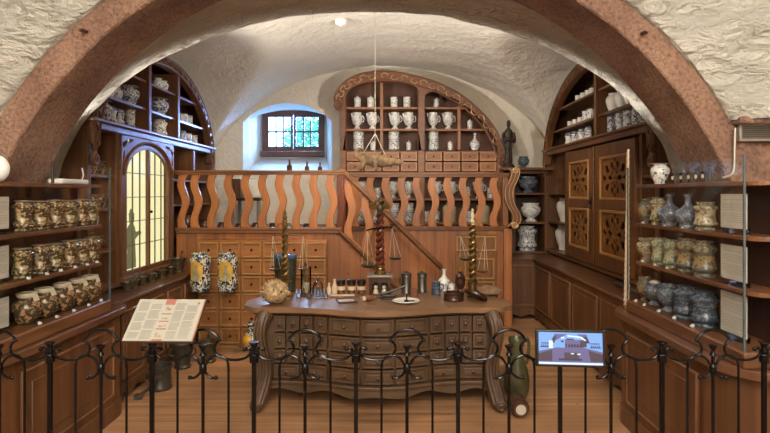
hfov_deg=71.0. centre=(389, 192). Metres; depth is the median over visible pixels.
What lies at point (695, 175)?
drinking glass
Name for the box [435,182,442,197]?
jug
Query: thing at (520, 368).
vase
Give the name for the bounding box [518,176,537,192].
urn
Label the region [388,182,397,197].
jug
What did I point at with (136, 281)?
mortar
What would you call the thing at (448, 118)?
jug
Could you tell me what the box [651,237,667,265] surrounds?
albarello
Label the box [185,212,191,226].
pot
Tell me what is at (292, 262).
canister
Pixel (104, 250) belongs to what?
shelf
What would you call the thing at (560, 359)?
picture
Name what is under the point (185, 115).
jar
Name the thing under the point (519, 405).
keg
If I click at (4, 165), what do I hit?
globe lamp
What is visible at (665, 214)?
bottle
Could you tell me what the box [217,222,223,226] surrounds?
pot
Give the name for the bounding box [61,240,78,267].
albarello
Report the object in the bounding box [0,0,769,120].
wall
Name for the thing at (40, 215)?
albarello
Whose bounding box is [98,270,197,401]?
base cabinet
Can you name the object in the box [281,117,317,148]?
tree
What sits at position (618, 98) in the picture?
vase
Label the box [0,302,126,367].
countertop
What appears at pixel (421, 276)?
canister
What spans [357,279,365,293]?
jar
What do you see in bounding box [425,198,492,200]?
shelf
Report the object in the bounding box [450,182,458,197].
jug
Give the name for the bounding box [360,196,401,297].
balance scale
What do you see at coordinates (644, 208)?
jar
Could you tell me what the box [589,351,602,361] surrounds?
picture
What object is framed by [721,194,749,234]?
card
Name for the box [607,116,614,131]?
albarello
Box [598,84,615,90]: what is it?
shelf
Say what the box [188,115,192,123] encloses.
jar
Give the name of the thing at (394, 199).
shelf
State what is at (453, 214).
bottle
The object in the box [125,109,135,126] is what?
albarello
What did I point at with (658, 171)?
jar
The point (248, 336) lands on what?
vase
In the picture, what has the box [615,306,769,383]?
countertop
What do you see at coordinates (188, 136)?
jar
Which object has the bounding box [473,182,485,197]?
jug
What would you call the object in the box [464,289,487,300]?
lid
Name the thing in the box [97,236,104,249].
jar
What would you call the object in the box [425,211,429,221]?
jar
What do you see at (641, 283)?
jar
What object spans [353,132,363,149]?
albarello
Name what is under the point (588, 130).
albarello
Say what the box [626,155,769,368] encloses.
display case
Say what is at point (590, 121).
shelf
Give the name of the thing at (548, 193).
shelf
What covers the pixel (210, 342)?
mortar
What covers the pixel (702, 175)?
drinking glass
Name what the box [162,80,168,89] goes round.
jar
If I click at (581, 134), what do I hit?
albarello
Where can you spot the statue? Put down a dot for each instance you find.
(508, 134)
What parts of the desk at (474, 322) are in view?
leg, drawer moulding, drawer moulding, drawer moulding, drawer, drawer, drawer, drawer moulding, drawer, drawer moulding, drawer moulding, drawer moulding, drawer, drawer, drawer, drawer moulding, drawer, drawer moulding, drawer moulding, drawer, drawer moulding, drawer, drawer moulding, drawer moulding, drawer, drawer moulding, drawer, drawer, drawer, drawer moulding, drawer moulding, drawer moulding, drawer, drawer, drawer, drawer moulding, moulding, drawer, drawer, drawer, drawer moulding, drawer moulding, drawer moulding, drawer, drawer moulding, moulding, drawer, drawer, drawer, drawer, drawer moulding, drawer moulding, drawer moulding, drawer moulding, drawer, drawer moulding, drawer, drawer moulding, drawer, drawer moulding, drawer, drawer moulding, drawer, drawer moulding, drawer, drawer, drawer moulding, drawer moulding, drawer, drawer, drawer moulding, drawer moulding, drawer moulding, drawer moulding, drawer, drawer, drawer, drawer, drawer moulding, drawer moulding, drawer moulding, leg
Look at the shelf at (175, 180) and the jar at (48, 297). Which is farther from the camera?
the shelf at (175, 180)
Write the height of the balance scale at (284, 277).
0.730 m
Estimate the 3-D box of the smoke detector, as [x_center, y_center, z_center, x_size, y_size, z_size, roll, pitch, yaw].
[-0.508,-1.762,5.600,0.120,0.066,0.120,0,0,0]
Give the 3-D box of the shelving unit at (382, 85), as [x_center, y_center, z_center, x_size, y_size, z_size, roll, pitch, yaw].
[0.427,-0.603,7.594,2.413,2.178,0.332,0,0,0]
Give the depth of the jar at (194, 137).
6.72 m
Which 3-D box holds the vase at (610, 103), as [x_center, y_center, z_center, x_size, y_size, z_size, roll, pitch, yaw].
[2.270,-0.911,5.485,0.150,0.200,0.150,0,0,19]
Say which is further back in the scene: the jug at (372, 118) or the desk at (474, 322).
the jug at (372, 118)
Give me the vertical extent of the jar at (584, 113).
0.135 m
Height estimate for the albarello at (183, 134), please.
0.140 m
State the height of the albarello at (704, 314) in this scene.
0.190 m
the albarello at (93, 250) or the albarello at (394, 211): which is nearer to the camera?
the albarello at (93, 250)
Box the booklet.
[330,294,354,296]
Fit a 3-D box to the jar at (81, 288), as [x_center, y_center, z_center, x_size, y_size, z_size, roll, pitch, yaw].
[-2.060,0.651,3.558,0.152,0.175,0.152,0,0,0]
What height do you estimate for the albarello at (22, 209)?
0.178 m
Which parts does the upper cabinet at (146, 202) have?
rail, lit panel, cornice, arch frame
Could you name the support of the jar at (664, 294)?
on the display case at (757, 243)
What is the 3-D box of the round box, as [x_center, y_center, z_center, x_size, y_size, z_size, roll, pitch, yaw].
[0.507,0.823,4.312,0.164,0.064,0.163,0,0,0]
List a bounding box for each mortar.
[120,277,133,291]
[127,275,139,288]
[136,272,147,285]
[146,270,157,281]
[156,266,166,278]
[166,263,175,274]
[169,251,186,272]
[169,340,196,369]
[198,332,217,363]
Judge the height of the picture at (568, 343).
0.032 m
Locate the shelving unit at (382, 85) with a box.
[334,70,504,224]
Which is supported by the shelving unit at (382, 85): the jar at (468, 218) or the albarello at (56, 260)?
the jar at (468, 218)
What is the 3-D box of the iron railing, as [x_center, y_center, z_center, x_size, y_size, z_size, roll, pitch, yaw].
[0.053,1.071,2.160,3.683,1.059,0.042,0,0,0]
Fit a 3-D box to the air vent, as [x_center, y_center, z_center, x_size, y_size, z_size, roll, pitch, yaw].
[2.212,-0.332,2.996,0.575,0.093,0.048,0,0,0]
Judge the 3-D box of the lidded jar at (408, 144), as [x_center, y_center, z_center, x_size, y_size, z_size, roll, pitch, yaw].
[0.264,-0.665,7.600,0.080,0.149,0.080,0,0,0]
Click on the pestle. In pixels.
(368, 297)
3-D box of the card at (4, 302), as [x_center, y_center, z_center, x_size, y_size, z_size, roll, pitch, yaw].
[-2.058,0.647,2.757,0.034,0.186,0.275,0,0,0]
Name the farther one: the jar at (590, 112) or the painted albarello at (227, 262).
the jar at (590, 112)
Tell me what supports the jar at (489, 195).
on the shelving unit at (382, 85)
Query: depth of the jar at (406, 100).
7.56 m
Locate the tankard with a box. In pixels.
[431,281,443,295]
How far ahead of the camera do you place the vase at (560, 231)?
7.11 m
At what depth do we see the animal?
4.96 m
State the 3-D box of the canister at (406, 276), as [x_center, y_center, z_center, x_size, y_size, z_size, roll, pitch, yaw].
[0.137,0.757,4.593,0.096,0.196,0.112,0,0,-11]
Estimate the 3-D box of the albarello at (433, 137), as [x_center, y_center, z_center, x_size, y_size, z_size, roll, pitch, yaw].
[0.611,-0.723,7.600,0.167,0.265,0.167,0,0,0]
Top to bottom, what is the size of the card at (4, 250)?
0.199 m
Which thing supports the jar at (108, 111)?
on the upper cabinet at (146, 202)
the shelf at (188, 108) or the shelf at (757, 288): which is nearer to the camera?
the shelf at (757, 288)
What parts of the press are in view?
lever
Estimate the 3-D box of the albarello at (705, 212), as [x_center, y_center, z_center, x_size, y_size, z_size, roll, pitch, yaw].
[1.750,0.127,2.995,0.124,0.155,0.124,0,0,0]
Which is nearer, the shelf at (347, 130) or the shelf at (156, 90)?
the shelf at (156, 90)
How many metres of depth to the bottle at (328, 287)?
4.52 m
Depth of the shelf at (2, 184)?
3.16 m
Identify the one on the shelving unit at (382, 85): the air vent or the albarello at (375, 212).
the albarello at (375, 212)
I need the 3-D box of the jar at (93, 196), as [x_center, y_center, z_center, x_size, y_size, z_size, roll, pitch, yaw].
[-2.420,0.066,4.388,0.110,0.114,0.110,0,0,-21]
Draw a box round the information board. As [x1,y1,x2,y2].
[122,299,206,347]
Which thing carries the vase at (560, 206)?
on the upper cabinet at (590, 173)
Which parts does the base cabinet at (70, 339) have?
panel, moulding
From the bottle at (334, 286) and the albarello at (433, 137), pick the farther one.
the albarello at (433, 137)
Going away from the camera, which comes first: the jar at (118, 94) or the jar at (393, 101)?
the jar at (118, 94)
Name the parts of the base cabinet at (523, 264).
panel, moulding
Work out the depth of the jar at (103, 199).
4.48 m
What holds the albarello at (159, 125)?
on the upper cabinet at (146, 202)
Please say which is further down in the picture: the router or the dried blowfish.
the dried blowfish
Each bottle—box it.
[287,160,291,169]
[327,283,330,294]
[332,279,336,293]
[443,202,455,221]
[470,133,479,149]
[476,204,488,221]
[657,194,678,225]
[674,194,695,227]
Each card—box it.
[0,197,8,234]
[0,245,8,283]
[0,296,8,333]
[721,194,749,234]
[721,244,749,287]
[721,289,749,343]
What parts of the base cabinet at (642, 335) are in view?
moulding, panel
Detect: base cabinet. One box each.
[0,302,126,432]
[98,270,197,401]
[512,253,561,316]
[533,258,641,389]
[615,306,769,432]
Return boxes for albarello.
[10,247,33,279]
[11,200,33,231]
[30,244,50,274]
[32,200,50,229]
[46,242,64,271]
[47,199,65,228]
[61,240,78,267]
[63,200,78,226]
[73,199,89,225]
[74,238,90,265]
[84,236,99,262]
[87,199,99,224]
[109,106,116,121]
[116,109,124,123]
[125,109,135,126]
[152,119,167,134]
[180,131,186,139]
[190,252,210,291]
[217,252,237,291]
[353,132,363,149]
[358,209,364,221]
[369,203,376,221]
[388,132,399,149]
[389,203,399,221]
[404,203,413,221]
[428,132,438,149]
[435,210,439,221]
[517,225,536,250]
[565,133,571,143]
[571,131,577,141]
[577,129,584,139]
[584,126,592,137]
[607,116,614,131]
[615,113,622,129]
[622,110,631,126]
[631,108,640,124]
[649,197,666,224]
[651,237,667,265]
[663,239,678,268]
[672,284,696,319]
[675,237,697,273]
[690,290,720,327]
[691,240,717,277]
[693,202,718,229]
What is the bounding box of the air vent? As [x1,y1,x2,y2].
[736,125,769,141]
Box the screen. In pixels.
[535,329,604,367]
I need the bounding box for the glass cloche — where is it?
[312,277,323,298]
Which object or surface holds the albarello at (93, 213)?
on the display case at (14, 191)
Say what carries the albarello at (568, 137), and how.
on the upper cabinet at (590, 173)
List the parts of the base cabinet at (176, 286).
panel, moulding, panel, moulding, panel, moulding, panel, moulding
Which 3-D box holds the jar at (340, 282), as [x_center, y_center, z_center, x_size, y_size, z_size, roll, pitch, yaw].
[-0.419,0.798,4.613,0.077,0.115,0.077,0,0,0]
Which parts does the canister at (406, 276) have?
lid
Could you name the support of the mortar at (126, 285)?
on the base cabinet at (176, 286)
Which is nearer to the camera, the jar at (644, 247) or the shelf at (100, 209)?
the jar at (644, 247)
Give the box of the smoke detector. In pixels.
[335,18,346,26]
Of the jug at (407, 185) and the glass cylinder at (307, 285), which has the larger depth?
the jug at (407, 185)
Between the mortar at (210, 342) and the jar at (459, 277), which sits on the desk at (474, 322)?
the jar at (459, 277)
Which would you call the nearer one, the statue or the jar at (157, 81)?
the jar at (157, 81)
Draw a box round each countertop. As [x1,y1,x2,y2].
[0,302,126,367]
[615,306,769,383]
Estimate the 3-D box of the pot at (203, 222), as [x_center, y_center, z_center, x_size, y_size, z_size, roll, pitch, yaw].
[-2.056,0.369,6.000,0.136,0.160,0.134,0,0,0]
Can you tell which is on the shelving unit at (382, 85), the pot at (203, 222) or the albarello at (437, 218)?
the albarello at (437, 218)
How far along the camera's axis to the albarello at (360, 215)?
7.53 m
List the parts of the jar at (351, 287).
lid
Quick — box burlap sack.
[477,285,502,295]
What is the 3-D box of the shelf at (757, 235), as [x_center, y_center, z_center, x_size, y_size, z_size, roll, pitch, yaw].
[1.800,0.217,3.118,0.200,0.022,1.235,0,0,0]
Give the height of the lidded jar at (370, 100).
0.174 m
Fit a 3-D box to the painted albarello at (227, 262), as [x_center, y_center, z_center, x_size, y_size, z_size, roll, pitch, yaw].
[-1.637,0.793,5.439,0.208,0.384,0.211,0,0,-9]
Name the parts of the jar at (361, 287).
lid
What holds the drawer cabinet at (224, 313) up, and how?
on the floor
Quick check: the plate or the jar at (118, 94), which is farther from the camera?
the jar at (118, 94)
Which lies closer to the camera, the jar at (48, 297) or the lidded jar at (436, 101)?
the jar at (48, 297)
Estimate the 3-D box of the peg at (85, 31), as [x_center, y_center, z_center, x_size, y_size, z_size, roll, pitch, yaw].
[-1.689,-0.893,2.971,0.024,0.031,0.060,0,0,0]
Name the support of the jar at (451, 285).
on the desk at (474, 322)
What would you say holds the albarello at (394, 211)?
on the shelving unit at (382, 85)
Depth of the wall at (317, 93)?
7.80 m
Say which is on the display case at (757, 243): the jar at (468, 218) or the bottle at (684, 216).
the bottle at (684, 216)
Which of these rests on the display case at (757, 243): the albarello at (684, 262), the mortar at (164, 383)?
the albarello at (684, 262)
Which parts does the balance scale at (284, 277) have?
pan cord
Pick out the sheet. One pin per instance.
(339, 300)
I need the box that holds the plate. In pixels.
[392,297,419,303]
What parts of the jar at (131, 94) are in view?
lid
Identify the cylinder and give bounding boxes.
[300,262,310,293]
[410,288,417,297]
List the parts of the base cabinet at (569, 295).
moulding, panel, moulding, panel, moulding, panel, moulding, panel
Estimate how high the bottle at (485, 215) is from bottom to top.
0.280 m
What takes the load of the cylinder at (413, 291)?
on the desk at (474, 322)
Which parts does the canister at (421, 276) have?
lid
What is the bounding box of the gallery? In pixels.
[175,167,520,339]
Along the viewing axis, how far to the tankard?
4.51 m
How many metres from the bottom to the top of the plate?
0.020 m
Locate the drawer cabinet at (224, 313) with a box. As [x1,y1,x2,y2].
[199,239,327,343]
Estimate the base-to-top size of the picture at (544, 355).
0.042 m
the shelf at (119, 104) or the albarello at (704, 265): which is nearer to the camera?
the albarello at (704, 265)
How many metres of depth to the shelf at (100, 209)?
4.43 m
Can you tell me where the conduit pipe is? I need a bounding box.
[721,128,735,178]
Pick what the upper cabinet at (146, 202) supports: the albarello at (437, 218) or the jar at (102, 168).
the jar at (102, 168)
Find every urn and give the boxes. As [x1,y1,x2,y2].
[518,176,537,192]
[520,203,540,221]
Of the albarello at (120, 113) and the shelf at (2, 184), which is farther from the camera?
the albarello at (120, 113)
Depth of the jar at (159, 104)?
5.66 m
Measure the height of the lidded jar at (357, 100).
0.174 m
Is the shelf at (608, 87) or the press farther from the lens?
the shelf at (608, 87)
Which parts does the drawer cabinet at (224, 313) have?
drawer moulding, drawer moulding, drawer moulding, drawer moulding, drawer, drawer, drawer, drawer, drawer moulding, drawer, drawer, drawer moulding, drawer, drawer moulding, drawer, drawer moulding, drawer moulding, drawer, drawer moulding, drawer, drawer moulding, drawer moulding, drawer moulding, drawer moulding, drawer, drawer, drawer moulding, drawer moulding, drawer moulding, drawer moulding, drawer, drawer, drawer, drawer moulding, drawer moulding, drawer, drawer, drawer moulding, drawer, drawer moulding, drawer, drawer, drawer moulding, drawer moulding, drawer moulding, drawer moulding, drawer, drawer, drawer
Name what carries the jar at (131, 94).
on the upper cabinet at (146, 202)
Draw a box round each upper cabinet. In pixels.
[59,56,215,292]
[542,64,673,284]
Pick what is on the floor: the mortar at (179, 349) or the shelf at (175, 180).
the mortar at (179, 349)
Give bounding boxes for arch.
[0,0,769,182]
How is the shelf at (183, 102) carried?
attached to the upper cabinet at (146, 202)
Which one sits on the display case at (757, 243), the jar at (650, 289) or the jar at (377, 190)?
the jar at (650, 289)
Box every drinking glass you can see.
[679,173,689,182]
[694,171,704,181]
[701,171,711,181]
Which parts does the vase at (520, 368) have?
handle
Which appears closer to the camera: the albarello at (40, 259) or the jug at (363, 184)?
the albarello at (40, 259)
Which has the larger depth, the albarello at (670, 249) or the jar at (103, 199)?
the jar at (103, 199)
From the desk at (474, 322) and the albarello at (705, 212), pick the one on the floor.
the desk at (474, 322)
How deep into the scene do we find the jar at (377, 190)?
7.55 m
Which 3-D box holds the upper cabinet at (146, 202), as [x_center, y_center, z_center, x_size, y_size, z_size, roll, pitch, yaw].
[-2.460,-0.305,5.605,0.400,2.210,2.933,0,0,0]
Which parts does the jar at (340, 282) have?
lid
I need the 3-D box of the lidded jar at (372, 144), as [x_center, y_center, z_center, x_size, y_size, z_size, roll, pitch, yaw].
[-0.242,-0.665,7.600,0.080,0.149,0.080,0,0,0]
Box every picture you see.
[539,350,551,360]
[549,340,552,347]
[553,334,566,339]
[559,358,581,360]
[564,352,578,358]
[565,340,583,347]
[580,341,586,346]
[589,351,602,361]
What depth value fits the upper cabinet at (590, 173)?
5.58 m
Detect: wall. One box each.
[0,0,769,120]
[215,66,544,226]
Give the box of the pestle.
[362,295,376,300]
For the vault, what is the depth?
6.51 m
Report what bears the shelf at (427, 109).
attached to the shelving unit at (382, 85)
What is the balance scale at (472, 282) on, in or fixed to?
on the desk at (474, 322)
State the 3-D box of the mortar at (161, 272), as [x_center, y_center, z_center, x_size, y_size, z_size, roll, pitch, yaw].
[-2.200,0.761,5.199,0.102,0.115,0.106,0,0,18]
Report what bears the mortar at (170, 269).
on the base cabinet at (176, 286)
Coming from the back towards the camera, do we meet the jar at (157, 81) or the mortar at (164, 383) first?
the jar at (157, 81)
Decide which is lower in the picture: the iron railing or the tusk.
the iron railing
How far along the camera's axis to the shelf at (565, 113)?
6.71 m
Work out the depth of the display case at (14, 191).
3.22 m
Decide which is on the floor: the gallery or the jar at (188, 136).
the gallery
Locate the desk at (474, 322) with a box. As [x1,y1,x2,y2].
[244,289,510,412]
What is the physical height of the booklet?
0.010 m
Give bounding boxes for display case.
[0,168,110,355]
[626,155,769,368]
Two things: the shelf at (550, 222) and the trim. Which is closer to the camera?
the trim
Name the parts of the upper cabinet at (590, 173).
door, panel moulding, panel moulding, pierced panel, pierced panel, rail, cornice, arch frame, panel, panel moulding, panel moulding, pierced panel, pierced panel, door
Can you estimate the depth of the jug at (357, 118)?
7.55 m
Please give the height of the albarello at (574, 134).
0.165 m
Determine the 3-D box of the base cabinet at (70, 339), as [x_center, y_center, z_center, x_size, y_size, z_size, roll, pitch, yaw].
[-2.123,1.210,3.230,0.435,0.780,1.670,0,0,0]
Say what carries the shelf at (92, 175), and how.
attached to the upper cabinet at (146, 202)
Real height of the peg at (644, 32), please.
0.031 m
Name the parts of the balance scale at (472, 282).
pan cord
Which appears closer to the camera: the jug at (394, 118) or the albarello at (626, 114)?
the albarello at (626, 114)
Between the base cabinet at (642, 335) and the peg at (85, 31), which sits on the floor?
the base cabinet at (642, 335)
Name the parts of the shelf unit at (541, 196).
panel, shelf, shelf, shelf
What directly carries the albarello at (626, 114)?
on the upper cabinet at (590, 173)
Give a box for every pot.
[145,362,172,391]
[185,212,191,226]
[199,219,206,226]
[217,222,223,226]
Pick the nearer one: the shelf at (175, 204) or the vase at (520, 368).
the vase at (520, 368)
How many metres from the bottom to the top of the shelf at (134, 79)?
0.022 m
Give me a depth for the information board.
2.13 m
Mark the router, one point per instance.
(52, 180)
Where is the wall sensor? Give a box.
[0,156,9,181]
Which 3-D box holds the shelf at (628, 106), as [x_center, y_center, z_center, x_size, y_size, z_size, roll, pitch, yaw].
[2.308,-0.799,5.083,0.305,0.022,1.054,0,0,0]
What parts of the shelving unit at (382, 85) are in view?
drawer, drawer moulding, drawer moulding, drawer, drawer, drawer, drawer, drawer moulding, drawer, drawer, drawer moulding, drawer moulding, arch frame, moulded rail, drawer, drawer, drawer moulding, drawer moulding, drawer, drawer, drawer moulding, drawer moulding, drawer, drawer, drawer moulding, drawer moulding, drawer, drawer, drawer moulding, drawer moulding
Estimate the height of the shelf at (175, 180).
0.022 m
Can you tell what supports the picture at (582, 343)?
on the screen
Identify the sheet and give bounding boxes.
[336,298,357,303]
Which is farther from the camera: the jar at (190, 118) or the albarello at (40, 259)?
the jar at (190, 118)
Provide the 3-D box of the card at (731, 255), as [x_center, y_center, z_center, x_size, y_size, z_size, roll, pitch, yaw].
[1.748,0.366,2.728,0.034,0.202,0.205,0,0,0]
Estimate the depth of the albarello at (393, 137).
7.53 m
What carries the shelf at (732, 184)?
attached to the display case at (757, 243)
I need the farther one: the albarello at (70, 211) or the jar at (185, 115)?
the jar at (185, 115)
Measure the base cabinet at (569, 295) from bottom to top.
0.780 m
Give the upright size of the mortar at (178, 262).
0.221 m
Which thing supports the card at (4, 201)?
on the display case at (14, 191)
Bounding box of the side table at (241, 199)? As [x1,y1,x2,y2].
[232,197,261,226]
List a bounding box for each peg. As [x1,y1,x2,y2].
[79,28,87,33]
[640,30,647,35]
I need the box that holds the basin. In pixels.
[249,180,260,197]
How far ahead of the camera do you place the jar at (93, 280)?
3.67 m
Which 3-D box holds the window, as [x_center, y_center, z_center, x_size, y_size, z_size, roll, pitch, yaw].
[-1.510,-0.923,8.425,0.990,0.720,0.150,0,0,0]
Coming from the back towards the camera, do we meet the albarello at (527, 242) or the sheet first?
the albarello at (527, 242)
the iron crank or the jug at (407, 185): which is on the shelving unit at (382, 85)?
the jug at (407, 185)
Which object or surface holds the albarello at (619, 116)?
on the upper cabinet at (590, 173)
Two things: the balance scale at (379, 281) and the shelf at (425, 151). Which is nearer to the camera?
the balance scale at (379, 281)
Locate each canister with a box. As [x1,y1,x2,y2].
[274,253,296,291]
[399,271,411,294]
[417,271,426,292]
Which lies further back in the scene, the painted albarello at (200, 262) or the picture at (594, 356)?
the painted albarello at (200, 262)
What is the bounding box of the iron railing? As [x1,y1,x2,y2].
[0,328,769,432]
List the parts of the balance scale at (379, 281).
pan cord, pan cord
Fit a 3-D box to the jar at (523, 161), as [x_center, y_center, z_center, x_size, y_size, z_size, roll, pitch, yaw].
[1.854,-0.424,7.500,0.156,0.165,0.156,0,0,-26]
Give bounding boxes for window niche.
[243,104,331,169]
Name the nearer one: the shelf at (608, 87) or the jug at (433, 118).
the shelf at (608, 87)
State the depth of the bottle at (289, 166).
7.84 m
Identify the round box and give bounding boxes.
[443,290,463,301]
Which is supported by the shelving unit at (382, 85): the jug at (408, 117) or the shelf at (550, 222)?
the jug at (408, 117)
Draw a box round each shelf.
[0,182,100,187]
[0,225,100,239]
[0,262,100,290]
[91,174,113,177]
[98,208,113,210]
[99,248,113,253]
[108,96,145,110]
[124,75,145,82]
[152,64,204,144]
[152,84,174,95]
[152,111,174,120]
[174,179,206,182]
[174,203,209,205]
[180,97,195,105]
[180,120,203,130]
[346,107,417,111]
[346,129,417,132]
[346,151,417,153]
[346,198,415,200]
[358,222,411,224]
[425,107,467,111]
[425,129,487,132]
[425,151,494,152]
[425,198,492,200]
[425,222,488,224]
[548,193,564,194]
[548,221,564,225]
[552,70,593,146]
[552,117,593,133]
[558,91,593,110]
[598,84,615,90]
[598,103,632,116]
[636,181,769,187]
[636,223,769,241]
[636,261,769,297]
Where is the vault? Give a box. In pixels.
[168,12,576,150]
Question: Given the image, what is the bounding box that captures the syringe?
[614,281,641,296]
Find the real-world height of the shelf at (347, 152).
0.028 m
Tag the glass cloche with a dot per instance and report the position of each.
(313, 296)
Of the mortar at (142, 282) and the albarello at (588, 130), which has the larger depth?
the albarello at (588, 130)
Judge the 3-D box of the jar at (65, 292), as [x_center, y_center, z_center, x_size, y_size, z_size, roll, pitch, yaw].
[-2.060,0.651,3.392,0.152,0.175,0.152,0,0,0]
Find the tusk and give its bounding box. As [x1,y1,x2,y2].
[622,149,629,307]
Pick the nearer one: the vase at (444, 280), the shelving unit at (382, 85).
the vase at (444, 280)
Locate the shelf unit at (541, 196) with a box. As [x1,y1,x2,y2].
[498,168,553,252]
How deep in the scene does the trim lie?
2.93 m
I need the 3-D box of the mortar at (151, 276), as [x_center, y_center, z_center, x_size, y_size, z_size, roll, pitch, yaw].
[-2.200,0.761,4.981,0.106,0.115,0.102,0,0,-9]
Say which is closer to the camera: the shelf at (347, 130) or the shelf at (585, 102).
the shelf at (585, 102)
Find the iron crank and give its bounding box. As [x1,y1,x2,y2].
[134,375,160,399]
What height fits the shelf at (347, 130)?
0.028 m
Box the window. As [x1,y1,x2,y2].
[260,111,324,156]
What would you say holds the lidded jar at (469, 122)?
on the shelving unit at (382, 85)
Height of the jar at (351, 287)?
0.115 m
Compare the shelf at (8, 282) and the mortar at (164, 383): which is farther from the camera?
the mortar at (164, 383)
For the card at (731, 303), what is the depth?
2.73 m
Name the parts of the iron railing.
post, post, post, post, post, post, post, post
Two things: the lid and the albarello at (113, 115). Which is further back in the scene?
the albarello at (113, 115)
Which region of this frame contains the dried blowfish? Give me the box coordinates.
[259,279,290,303]
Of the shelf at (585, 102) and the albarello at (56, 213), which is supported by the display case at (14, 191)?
the albarello at (56, 213)
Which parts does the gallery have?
edge rail, handrail, newel post, stringer moulding, handrail, handrail, edge rail, cupboard door, door moulding, door moulding, door moulding, post, corner post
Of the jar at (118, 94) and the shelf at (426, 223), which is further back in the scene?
the shelf at (426, 223)
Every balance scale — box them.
[269,209,307,296]
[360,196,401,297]
[459,208,488,297]
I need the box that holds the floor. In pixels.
[103,314,630,432]
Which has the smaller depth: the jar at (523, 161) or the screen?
the screen
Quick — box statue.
[501,120,515,167]
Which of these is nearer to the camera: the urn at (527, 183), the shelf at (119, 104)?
the shelf at (119, 104)
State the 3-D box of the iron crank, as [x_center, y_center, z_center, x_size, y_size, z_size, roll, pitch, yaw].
[-1.893,1.514,4.222,0.195,0.171,0.060,0,0,-17]
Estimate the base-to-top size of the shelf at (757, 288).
0.022 m
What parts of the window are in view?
sill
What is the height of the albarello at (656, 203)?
0.175 m
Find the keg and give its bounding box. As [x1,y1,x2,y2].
[511,393,528,417]
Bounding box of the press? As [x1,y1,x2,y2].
[380,285,404,299]
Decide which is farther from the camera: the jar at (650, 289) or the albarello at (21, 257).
the jar at (650, 289)
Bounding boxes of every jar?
[10,291,41,324]
[34,286,58,318]
[52,282,75,311]
[68,277,89,305]
[81,274,101,301]
[91,164,99,173]
[91,194,99,202]
[97,194,106,207]
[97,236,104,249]
[99,161,106,174]
[103,100,112,119]
[113,87,122,99]
[119,84,139,103]
[152,77,162,87]
[152,97,168,114]
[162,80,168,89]
[182,113,187,122]
[186,133,191,141]
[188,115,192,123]
[192,135,197,142]
[337,279,344,293]
[347,279,355,293]
[354,96,360,106]
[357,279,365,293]
[367,96,373,106]
[370,141,375,149]
[374,188,380,197]
[390,97,397,106]
[403,97,410,106]
[406,141,410,149]
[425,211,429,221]
[434,98,438,106]
[447,141,452,149]
[448,282,454,289]
[455,267,464,294]
[466,211,470,221]
[467,120,472,128]
[487,188,492,197]
[518,156,528,167]
[582,111,586,120]
[586,109,593,118]
[636,237,652,261]
[637,276,653,301]
[638,199,651,222]
[644,271,663,305]
[650,163,669,183]
[656,283,675,312]
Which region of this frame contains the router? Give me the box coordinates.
[48,161,87,183]
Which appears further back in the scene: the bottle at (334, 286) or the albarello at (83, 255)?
the bottle at (334, 286)
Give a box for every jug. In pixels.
[351,112,364,128]
[358,182,365,197]
[366,112,379,128]
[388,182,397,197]
[389,112,401,128]
[403,112,415,128]
[404,182,412,197]
[427,112,440,128]
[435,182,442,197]
[442,112,455,128]
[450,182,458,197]
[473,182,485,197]
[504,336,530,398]
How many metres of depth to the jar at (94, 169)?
4.36 m
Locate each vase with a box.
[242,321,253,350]
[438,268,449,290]
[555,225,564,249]
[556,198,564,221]
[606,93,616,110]
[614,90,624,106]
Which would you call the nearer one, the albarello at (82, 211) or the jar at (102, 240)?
the albarello at (82, 211)
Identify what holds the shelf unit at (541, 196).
on the base cabinet at (523, 264)
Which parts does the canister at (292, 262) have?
lid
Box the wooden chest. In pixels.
[232,179,243,197]
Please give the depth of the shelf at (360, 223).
7.51 m
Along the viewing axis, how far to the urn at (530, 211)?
7.44 m
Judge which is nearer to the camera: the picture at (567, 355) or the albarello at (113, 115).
the picture at (567, 355)
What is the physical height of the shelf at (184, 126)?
0.022 m
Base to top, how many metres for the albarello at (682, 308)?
0.190 m
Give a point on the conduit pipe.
(734, 129)
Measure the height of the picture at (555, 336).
0.035 m
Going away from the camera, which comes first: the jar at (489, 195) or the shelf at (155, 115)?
the shelf at (155, 115)
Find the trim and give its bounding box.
[731,116,769,124]
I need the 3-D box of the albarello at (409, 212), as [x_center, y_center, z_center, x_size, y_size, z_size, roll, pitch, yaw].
[0.258,0.276,7.600,0.167,0.265,0.167,0,0,0]
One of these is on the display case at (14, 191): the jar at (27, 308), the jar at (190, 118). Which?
the jar at (27, 308)
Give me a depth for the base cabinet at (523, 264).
6.84 m
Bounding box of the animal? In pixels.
[354,134,402,170]
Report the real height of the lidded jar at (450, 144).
0.149 m

